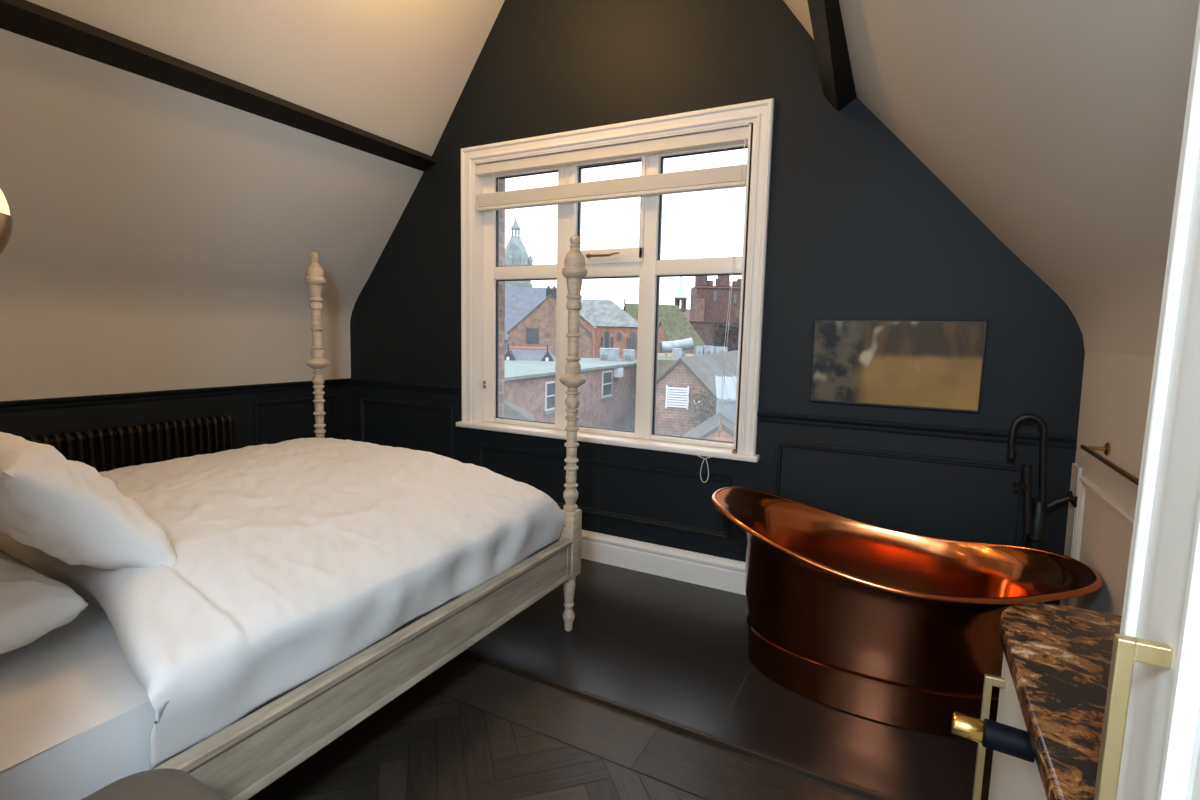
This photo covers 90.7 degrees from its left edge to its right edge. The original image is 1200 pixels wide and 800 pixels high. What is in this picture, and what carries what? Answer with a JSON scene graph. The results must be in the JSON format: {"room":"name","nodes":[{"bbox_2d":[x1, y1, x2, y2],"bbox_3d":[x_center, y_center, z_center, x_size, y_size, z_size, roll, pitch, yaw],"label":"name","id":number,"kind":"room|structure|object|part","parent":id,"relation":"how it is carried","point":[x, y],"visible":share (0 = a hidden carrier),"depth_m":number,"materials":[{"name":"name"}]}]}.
{"room":"hotel room","nodes":[
{"label":"hotel room","id":0,"kind":"room"},
{"bbox_2d":[0,385,352,462],"bbox_3d":[-3.170,0.604,2.747,0.120,1.146,4.748,5,7,28],"label":"wall","id":1,"kind":"structure","parent":0,"point":[282,422],"depth_m":3.85,"materials":[{"name":"black paint"}]},
{"bbox_2d":[26,414,233,471],"bbox_3d":[-2.666,0.502,3.420,0.131,0.739,1.064,5,7,28],"label":"radiator","id":2,"kind":"object","parent":1,"relation":"attached to","point":[107,449],"visible":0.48,"depth_m":3.38,"materials":[{"name":"brown metal"}]},
{"bbox_2d":[0,378,353,412],"bbox_3d":[-2.717,-0.008,3.353,0.030,0.055,3.148,5,7,28],"label":"trim","id":3,"kind":"structure","parent":1,"relation":"attached to","point":[62,402],"depth_m":3.48,"materials":[{"name":"black paint"}]},
{"bbox_2d":[254,394,337,445],"bbox_3d":[-2.215,0.299,4.369,0.018,0.630,0.650,5,7,28],"label":"trim","id":4,"kind":"structure","parent":1,"relation":"attached to","point":[257,405],"depth_m":4.27,"materials":[{"name":"black paint"}]},
{"bbox_2d":[0,0,504,400],"bbox_3d":[-2.312,-1.401,2.087,1.960,3.025,4.788,5,7,28],"label":"ceiling","id":5,"kind":"structure","parent":0,"point":[163,237],"depth_m":3.23,"materials":[{"name":"white paint"}]},
{"bbox_2d":[0,0,435,171],"bbox_3d":[-1.966,-1.545,2.808,0.240,0.151,3.126,5,7,28],"label":"ceiling beam","id":6,"kind":"structure","parent":5,"relation":"attached to","point":[25,18],"depth_m":2.74,"materials":[{"name":"black wood"}]},
{"bbox_2d":[499,179,504,416],"bbox_3d":[0.110,3.197,4.263,5.100,13.600,0.185,5,7,28],"label":"wall","id":7,"kind":"structure","parent":0,"point":[501,181],"depth_m":4.39,"materials":[{"name":"brown brick"}]},
{"bbox_2d":[248,558,992,799],"bbox_3d":[-1.078,1.293,1.700,4.645,0.103,4.748,5,7,28],"label":"floor","id":8,"kind":"structure","parent":0,"point":[670,653],"depth_m":2.20,"materials":[{"name":"black wood"}]},
{"bbox_2d":[82,768,227,799],"bbox_3d":[-0.754,1.032,0.944,0.450,0.635,0.356,5,7,28],"label":"upholstered stool","id":9,"kind":"object","parent":8,"relation":"on","point":[164,783],"visible":1,"depth_m":1.06,"materials":[{"name":"grey fabric"}]},
{"bbox_2d":[152,235,586,799],"bbox_3d":[-1.443,0.229,2.258,1.928,1.907,2.323,5,7,28],"label":"bed","id":10,"kind":"object","parent":8,"relation":"on","point":[247,756],"visible":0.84,"depth_m":1.93,"materials":[{"name":"beige paint"}]},
{"bbox_2d":[0,547,545,799],"bbox_3d":[-1.449,0.677,2.295,1.644,0.220,2.049,5,7,28],"label":"mattress","id":11,"kind":"object","parent":10,"relation":"on","point":[76,720],"visible":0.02,"depth_m":1.32,"materials":[{"name":"grey fabric"}]},
{"bbox_2d":[0,558,87,653],"bbox_3d":[-1.719,0.537,1.489,0.708,0.217,0.429,4,7,24],"label":"pillow","id":12,"kind":"object","parent":11,"relation":"on","point":[33,604],"visible":1,"depth_m":1.46,"materials":[{"name":"white fabric"}]},
{"bbox_2d":[0,438,565,769],"bbox_3d":[-1.360,0.488,2.450,1.832,0.405,1.721,5,7,28],"label":"duvet","id":13,"kind":"object","parent":11,"relation":"on","point":[296,558],"visible":0.87,"depth_m":1.87,"materials":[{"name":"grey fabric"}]},
{"bbox_2d":[0,432,176,569],"bbox_3d":[-1.558,0.277,1.658,0.777,0.408,0.400,5,7,28],"label":"pillow","id":14,"kind":"object","parent":13,"relation":"on","point":[64,509],"visible":0.98,"depth_m":1.48,"materials":[{"name":"white fabric"}]},
{"bbox_3d":[-1.723,0.059,3.639,0.128,1.892,0.128,5,7,28],"label":"bed post","id":15,"kind":"part","parent":10,"relation":"part of","materials":[{"name":"beige paint"}]},
{"bbox_3d":[-0.645,0.843,1.894,0.044,0.188,2.109,5,7,28],"label":"rail","id":16,"kind":"part","parent":10,"relation":"part of","materials":[{"name":"beige wood"}]},
{"bbox_3d":[-0.134,0.189,2.804,0.128,1.892,0.128,5,7,28],"label":"bed post","id":17,"kind":"part","parent":10,"relation":"part of","materials":[{"name":"beige paint"}]},
{"bbox_2d":[711,487,1101,737],"bbox_3d":[1.173,0.839,2.519,1.445,0.721,0.749,5,7,28],"label":"bath","id":18,"kind":"object","parent":8,"relation":"on","point":[898,628],"visible":0.92,"depth_m":2.33,"materials":[{"name":"orange metal"}]},
{"bbox_2d":[972,653,1046,799],"bbox_3d":[0.875,0.948,0.935,0.456,0.876,0.684,5,7,28],"label":"base cabinet","id":19,"kind":"object","parent":8,"relation":"on","point":[1012,778],"visible":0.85,"depth_m":1.18,"materials":[{"name":"grey paint"}]},
{"bbox_3d":[0.825,0.756,1.263,0.036,0.352,0.012,5,7,28],"label":"handle","id":20,"kind":"part","parent":19,"relation":"part of","materials":[{"name":"gold metal"}]},
{"bbox_2d":[952,712,1034,762],"bbox_3d":[0.651,0.557,0.984,0.114,0.046,0.046,5,7,28],"label":"handle","id":21,"kind":"object","parent":19,"relation":"attached to","point":[1006,739],"visible":0.92,"depth_m":0.97,"materials":[{"name":"black metal"}]},
{"bbox_2d":[999,603,1121,799],"bbox_3d":[0.902,0.492,0.894,0.455,0.038,0.719,5,7,28],"label":"countertop","id":22,"kind":"structure","parent":19,"relation":"on","point":[1058,657],"depth_m":0.97,"materials":[{"name":"brown stone"}]},
{"bbox_2d":[1007,414,1077,548],"bbox_3d":[1.886,0.634,2.572,0.249,1.149,0.120,2,6,6],"label":"tap","id":23,"kind":"object","parent":8,"relation":"on","point":[1035,519],"visible":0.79,"depth_m":2.53,"materials":[{"name":"black metal"}]},
{"bbox_3d":[1.848,0.345,2.565,0.165,0.575,0.034,5,7,28],"label":"spout","id":24,"kind":"part","parent":23,"relation":"part of","materials":[{"name":"black metal"}]},
{"bbox_3d":[1.947,0.435,2.521,0.139,0.110,0.025,5,7,28],"label":"lever","id":25,"kind":"part","parent":23,"relation":"part of","materials":[{"name":"black metal"}]},
{"bbox_2d":[1094,3,1199,799],"bbox_3d":[0.419,0.493,-0.003,0.457,1.970,1.300,5,7,28],"label":"tall cabinet","id":26,"kind":"object","parent":8,"relation":"on","point":[1150,745],"visible":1,"depth_m":0.54,"materials":[{"name":"grey paint"}]},
{"bbox_3d":[0.478,0.357,0.541,0.037,0.290,0.013,5,7,28],"label":"handle","id":27,"kind":"part","parent":26,"relation":"part of","materials":[{"name":"gold metal"}]},
{"bbox_3d":[0.403,0.410,0.352,0.022,1.865,0.524,5,7,28],"label":"door","id":28,"kind":"part","parent":26,"relation":"part of","materials":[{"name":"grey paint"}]},
{"bbox_2d":[350,0,1084,604],"bbox_3d":[0.112,-0.911,3.641,4.630,4.100,0.170,5,7,28],"label":"wall","id":29,"kind":"structure","parent":0,"point":[860,227],"depth_m":3.12,"materials":[{"name":"black paint"}]},
{"bbox_2d":[350,379,461,394],"bbox_3d":[-1.487,-0.101,4.462,1.160,0.055,0.030,5,7,28],"label":"trim","id":30,"kind":"structure","parent":29,"relation":"attached to","point":[354,382],"depth_m":4.43,"materials":[{"name":"black paint"}]},
{"bbox_2d":[360,398,453,458],"bbox_3d":[-1.485,0.315,4.509,0.960,0.600,0.018,5,7,28],"label":"trim","id":31,"kind":"structure","parent":29,"relation":"attached to","point":[362,400],"depth_m":4.44,"materials":[{"name":"black paint"}]},
{"bbox_2d":[479,444,731,539],"bbox_3d":[-0.057,0.551,3.771,1.800,0.360,0.018,5,7,28],"label":"trim","id":32,"kind":"structure","parent":29,"relation":"attached to","point":[724,535],"depth_m":3.62,"materials":[{"name":"black paint"}]},
{"bbox_2d":[456,98,773,462],"bbox_3d":[-0.013,-0.687,3.688,2.118,1.895,0.225,5,7,28],"label":"window","id":33,"kind":"structure","parent":29,"relation":"in","point":[481,272],"depth_m":3.62,"materials":[{"name":"white paint"}]},
{"bbox_3d":[0.048,-1.170,3.653,0.504,0.650,0.044,5,7,28],"label":"opening sash","id":34,"kind":"part","parent":33,"relation":"part of","materials":[{"name":"white plastic"}]},
{"bbox_2d":[476,126,748,482],"bbox_3d":[-0.037,-0.552,3.647,1.869,1.932,0.143,5,7,28],"label":"blind","id":35,"kind":"object","parent":33,"relation":"attached to","point":[734,176],"visible":0.94,"depth_m":3.49,"materials":[{"name":"beige fabric"}]},
{"bbox_3d":[-0.016,-1.231,3.617,1.824,0.021,0.056,5,7,28],"label":"rail","id":36,"kind":"part","parent":35,"relation":"part of","materials":[{"name":"beige"}]},
{"bbox_3d":[0.716,-0.627,3.209,0.055,1.540,0.073,5,7,28],"label":"pull cord","id":37,"kind":"part","parent":35,"relation":"part of","materials":[{"name":"white plastic"}]},
{"bbox_2d":[581,530,745,594],"bbox_3d":[0.033,0.945,3.761,4.645,0.183,0.022,5,7,28],"label":"baseboard","id":38,"kind":"structure","parent":29,"relation":"attached to","point":[725,574],"depth_m":3.56,"materials":[{"name":"white paint"}]},
{"bbox_2d":[773,440,1022,545],"bbox_3d":[1.442,0.553,2.972,1.130,0.600,0.018,5,7,28],"label":"trim","id":39,"kind":"structure","parent":29,"relation":"attached to","point":[779,443],"depth_m":2.91,"materials":[{"name":"black paint"}]},
{"bbox_2d":[810,319,987,412],"bbox_3d":[1.428,-0.177,2.891,0.746,0.421,0.042,5,7,28],"label":"framed picture","id":40,"kind":"object","parent":29,"relation":"attached to","point":[916,364],"visible":1,"depth_m":2.86,"materials":[{"name":"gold metal"}]},
{"bbox_2d":[757,411,1075,448],"bbox_3d":[1.468,0.140,2.910,1.377,0.055,0.030,5,7,28],"label":"trim","id":41,"kind":"structure","parent":29,"relation":"attached to","point":[1057,441],"depth_m":2.87,"materials":[{"name":"black paint"}]},
{"bbox_2d":[783,0,1199,355],"bbox_3d":[0.184,-1.385,0.757,2.103,2.650,4.788,5,7,28],"label":"ceiling","id":42,"kind":"structure","parent":0,"point":[1058,124],"depth_m":1.55,"materials":[{"name":"white paint"}]},
{"bbox_2d":[807,0,856,111],"bbox_3d":[0.422,-1.364,1.200,0.167,0.239,3.766,4,7,24],"label":"ceiling beam","id":43,"kind":"structure","parent":42,"relation":"attached to","point":[836,75],"depth_m":2.38,"materials":[{"name":"black wood"}]},
{"bbox_2d":[1075,351,1154,615],"bbox_3d":[1.038,0.720,0.513,0.170,1.600,4.748,5,7,28],"label":"wall","id":44,"kind":"structure","parent":0,"point":[1116,387],"depth_m":2.13,"materials":[{"name":"white paint"}]},
{"bbox_2d":[1060,463,1081,605],"bbox_3d":[2.050,0.645,2.587,0.026,0.730,0.115,5,7,28],"label":"trim","id":45,"kind":"structure","parent":44,"relation":"attached to","point":[1076,473],"depth_m":2.56,"materials":[{"name":"white wood"}]},
{"bbox_2d":[1068,476,1133,606],"bbox_3d":[1.746,0.665,2.020,0.029,0.605,1.070,5,7,28],"label":"trim","id":46,"kind":"structure","parent":44,"relation":"attached to","point":[1084,483],"depth_m":2.44,"materials":[{"name":"white wood"}]},
{"bbox_2d":[1080,443,1138,484],"bbox_3d":[1.635,0.216,1.823,0.079,0.048,0.900,5,7,28],"label":"towel rail","id":47,"kind":"object","parent":44,"relation":"attached to","point":[1089,449],"visible":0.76,"depth_m":1.99,"materials":[{"name":"gold metal"}]},
{"bbox_3d":[-2.142,-0.677,1.120,3.020,4.100,0.120,5,7,28],"label":"wall","id":48,"kind":"structure","parent":0,"visible":0},
{"bbox_2d":[0,189,12,253],"bbox_3d":[-1.274,-0.285,1.002,0.262,0.366,0.414,5,7,28],"label":"wall lamp","id":49,"kind":"object","parent":48,"relation":"attached to","point":[6,221],"visible":1,"depth_m":1.12,"materials":[{"name":"yellow metal"}]},
{"bbox_3d":[-1.236,-0.395,1.058,0.256,0.158,0.256,5,7,28],"label":"globe","id":50,"kind":"part","parent":49,"relation":"part of","materials":[{"name":"yellow"}]},
{"bbox_3d":[33.838,-7.723,171.023,420.000,0.500,326.300,5,7,28],"label":"ground","id":51,"kind":"structure","parent":0,"visible":0},
{"bbox_2d":[505,216,532,286],"bbox_3d":[-22.576,-28.190,157.895,9.425,40.600,9.425,5,7,28],"label":"domed tower","id":52,"kind":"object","parent":51,"relation":"on","point":[516,254],"visible":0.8,"depth_m":154.13,"materials":[{"name":"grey stone"}]},
{"bbox_2d":[510,244,516,250],"bbox_3d":[-22.324,-39.495,153.755,1.799,1.768,0.300,1,6,0],"label":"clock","id":53,"kind":"object","parent":52,"relation":"on","point":[513,247],"depth_m":153.64,"materials":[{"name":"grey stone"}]},
{"bbox_2d":[504,399,534,420],"bbox_3d":[-2.271,4.258,14.171,1.450,9.170,1.200,1,6,0],"label":"slate lean to","id":54,"kind":"object","parent":51,"relation":"on","point":[511,410],"visible":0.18,"depth_m":13.74,"materials":[{"name":"grey stone"}]},
{"bbox_2d":[505,287,556,351],"bbox_3d":[-10.575,-5.729,71.836,14.600,15.750,12.000,1,6,0],"label":"slate roof","id":55,"kind":"structure","parent":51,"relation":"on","point":[519,301],"depth_m":69.35,"materials":[{"name":"grey stone"}]},
{"bbox_2d":[506,286,592,357],"bbox_3d":[-4.220,-2.154,49.062,6.640,14.020,6.240,1,6,-6],"label":"gabled house","id":56,"kind":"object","parent":51,"relation":"on","point":[537,328],"visible":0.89,"depth_m":45.58,"materials":[{"name":"brick"}]},
{"bbox_3d":[-5.199,-4.929,45.582,0.779,0.999,0.062,1,6,-6],"label":"pane","id":57,"kind":"part","parent":56,"relation":"part of","materials":[{"name":"grey glass"}]},
{"bbox_2d":[504,357,636,430],"bbox_3d":[-6.933,2.219,33.418,14.300,8.710,20.586,4,7,22],"label":"building","id":58,"kind":"structure","parent":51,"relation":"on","point":[607,397],"depth_m":30.96,"materials":[{"name":"red brick"}]},
{"bbox_2d":[505,344,554,360],"bbox_3d":[-4.500,-3.007,37.057,3.481,0.965,2.900,1,6,0],"label":"skylight","id":59,"kind":"object","parent":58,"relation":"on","point":[513,353],"visible":0.88,"depth_m":36.49,"materials":[{"name":"grey glass"}]},
{"bbox_3d":[-2.144,0.510,26.568,0.160,0.130,1.396,4,7,22],"label":"window sill","id":60,"kind":"part","parent":58,"relation":"part of","materials":[{"name":"grey stone"}]},
{"bbox_3d":[-2.155,-0.202,26.499,0.062,1.100,1.016,4,7,22],"label":"pane","id":61,"kind":"part","parent":58,"relation":"part of","materials":[{"name":"grey glass"}]},
{"bbox_3d":[0.401,-0.119,32.662,0.160,0.130,1.598,4,7,22],"label":"window sill","id":62,"kind":"part","parent":58,"relation":"part of","materials":[{"name":"grey stone"}]},
{"bbox_3d":[0.392,-0.901,32.585,0.062,1.240,1.218,4,7,22],"label":"pane","id":63,"kind":"part","parent":58,"relation":"part of","materials":[{"name":"grey glass"}]},
{"bbox_2d":[600,348,618,360],"bbox_3d":[0.614,-2.960,38.484,1.245,0.782,1.250,1,6,0],"label":"roof unit","id":64,"kind":"structure","parent":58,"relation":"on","point":[606,354],"depth_m":37.90,"materials":[{"name":"grey metal"}]},
{"bbox_2d":[622,349,634,360],"bbox_3d":[1.865,-2.902,38.487,0.750,0.722,1.250,1,6,0],"label":"roof unit","id":65,"kind":"structure","parent":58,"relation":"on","point":[628,355],"depth_m":37.90,"materials":[{"name":"grey metal"}]},
{"bbox_2d":[625,355,630,359],"bbox_3d":[1.786,-2.722,37.954,0.400,0.300,0.150,1,6,0],"label":"grille","id":66,"kind":"object","parent":65,"relation":"attached to","point":[627,357],"depth_m":37.88,"materials":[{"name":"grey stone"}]},
{"bbox_2d":[580,315,596,357],"bbox_3d":[-1.742,-1.635,53.956,2.540,12.005,1.440,2,6,7],"label":"annex","id":67,"kind":"object","parent":51,"relation":"on","point":[583,320],"visible":0.19,"depth_m":52.78,"materials":[{"name":"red brick"}]},
{"bbox_2d":[580,299,637,359],"bbox_3d":[-0.259,-2.980,58.535,8.550,13.720,7.600,1,6,0],"label":"chapel","id":68,"kind":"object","parent":51,"relation":"on","point":[616,328],"visible":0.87,"depth_m":54.98,"materials":[{"name":"grey stone"}]},
{"bbox_3d":[0.643,-5.514,54.845,0.426,1.726,0.162,1,6,0],"label":"pane","id":69,"kind":"part","parent":68,"relation":"part of","materials":[{"name":"grey glass"}]},
{"bbox_3d":[3.104,-5.509,54.839,0.377,1.637,0.162,1,6,0],"label":"pane","id":70,"kind":"part","parent":68,"relation":"part of","materials":[{"name":"grey glass"}]},
{"bbox_2d":[623,298,705,353],"bbox_3d":[7.456,-5.497,77.147,9.597,14.900,8.640,-1,7,-17],"label":"house","id":71,"kind":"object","parent":51,"relation":"on","point":[674,313],"visible":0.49,"depth_m":75.21,"materials":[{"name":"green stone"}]},
{"bbox_2d":[658,321,683,352],"bbox_3d":[7.068,-2.346,62.695,2.240,11.855,3.440,-3,8,-35],"label":"annex","id":72,"kind":"object","parent":51,"relation":"on","point":[667,330],"visible":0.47,"depth_m":61.58,"materials":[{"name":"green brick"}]},
{"bbox_2d":[657,353,693,378],"bbox_3d":[6.209,1.919,36.679,6.500,9.160,11.500,1,6,0],"label":"flat roof","id":73,"kind":"structure","parent":51,"relation":"on","point":[664,363],"depth_m":30.54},
{"bbox_2d":[659,338,693,356],"bbox_3d":[4.388,-2.997,33.866,1.917,1.156,0.717,1,6,0],"label":"ventilation duct","id":74,"kind":"object","parent":73,"relation":"on","point":[685,344],"visible":0.95,"depth_m":33.59,"materials":[{"name":"grey metal"}]},
{"bbox_2d":[672,348,681,359],"bbox_3d":[4.076,-2.434,31.364,0.388,0.583,0.900,1,6,0],"label":"air conditioning unit","id":75,"kind":"object","parent":73,"relation":"on","point":[676,352],"visible":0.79,"depth_m":30.93,"materials":[{"name":"white metal"}]},
{"bbox_2d":[694,346,702,355],"bbox_3d":[5.516,-2.673,33.329,0.351,0.682,0.935,1,6,0],"label":"air conditioning unit","id":76,"kind":"object","parent":73,"relation":"on","point":[698,350],"visible":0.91,"depth_m":32.89,"materials":[{"name":"white metal"}]},
{"bbox_2d":[702,346,713,354],"bbox_3d":[6.116,-2.721,33.724,0.522,0.716,0.935,1,6,0],"label":"air conditioning unit","id":77,"kind":"object","parent":73,"relation":"on","point":[706,349],"visible":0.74,"depth_m":33.28,"materials":[{"name":"white metal"}]},
{"bbox_2d":[714,347,727,352],"bbox_3d":[6.943,-2.743,34.324,0.691,0.663,0.935,1,6,0],"label":"air conditioning unit","id":78,"kind":"object","parent":73,"relation":"on","point":[716,349],"visible":0.41,"depth_m":33.88,"materials":[{"name":"white metal"}]},
{"bbox_2d":[674,277,689,320],"bbox_3d":[16.435,-12.582,109.237,10.917,22.200,11.377,5,7,28],"label":"spire","id":79,"kind":"object","parent":51,"relation":"on","point":[680,294],"visible":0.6,"depth_m":107.81,"materials":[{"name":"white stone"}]},
{"bbox_2d":[650,350,737,439],"bbox_3d":[4.597,2.967,24.297,2.400,9.775,13.164,4,7,21],"label":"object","id":80,"kind":"object","parent":51,"relation":"on","point":[699,372],"visible":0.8,"depth_m":18.20,"materials":[{"name":"brick"}]},
{"bbox_2d":[665,385,688,408],"bbox_3d":[2.368,-0.089,18.072,0.712,0.700,0.210,5,7,28],"label":"vent","id":81,"kind":"object","parent":80,"relation":"attached to","point":[676,396],"depth_m":18.05,"materials":[{"name":"grey"}]},
{"bbox_2d":[681,385,716,431],"bbox_3d":[3.070,2.554,17.635,1.530,6.018,0.602,1,6,-1],"label":"ivy","id":82,"kind":"object","parent":80,"relation":"attached to","point":[706,411],"visible":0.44,"depth_m":17.29,"materials":[{"name":"plant"}]},
{"bbox_2d":[682,413,733,441],"bbox_3d":[2.525,4.697,13.394,1.620,8.685,1.720,2,6,9],"label":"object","id":83,"kind":"object","parent":51,"relation":"on","point":[709,429],"visible":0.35,"depth_m":12.41,"materials":[{"name":"stone"}]},
{"bbox_2d":[689,275,740,350],"bbox_3d":[18.910,-9.124,89.735,13.516,19.800,14.668,5,7,28],"label":"tower","id":84,"kind":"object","parent":51,"relation":"on","point":[708,302],"visible":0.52,"depth_m":88.68,"materials":[{"name":"red brick"}]},
{"bbox_2d":[714,324,738,350],"bbox_3d":[19.329,-7.934,85.180,5.486,5.850,3.126,5,7,28],"label":"creeper","id":85,"kind":"object","parent":84,"relation":"attached to","point":[720,326],"visible":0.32,"depth_m":85.06,"materials":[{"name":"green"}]},
{"bbox_2d":[715,375,736,423],"bbox_3d":[3.068,4.155,14.850,0.830,9.459,1.477,2,6,4],"label":"roof","id":86,"kind":"structure","parent":51,"relation":"on","point":[729,383],"depth_m":13.88,"materials":[{"name":"grey"}]}
]}

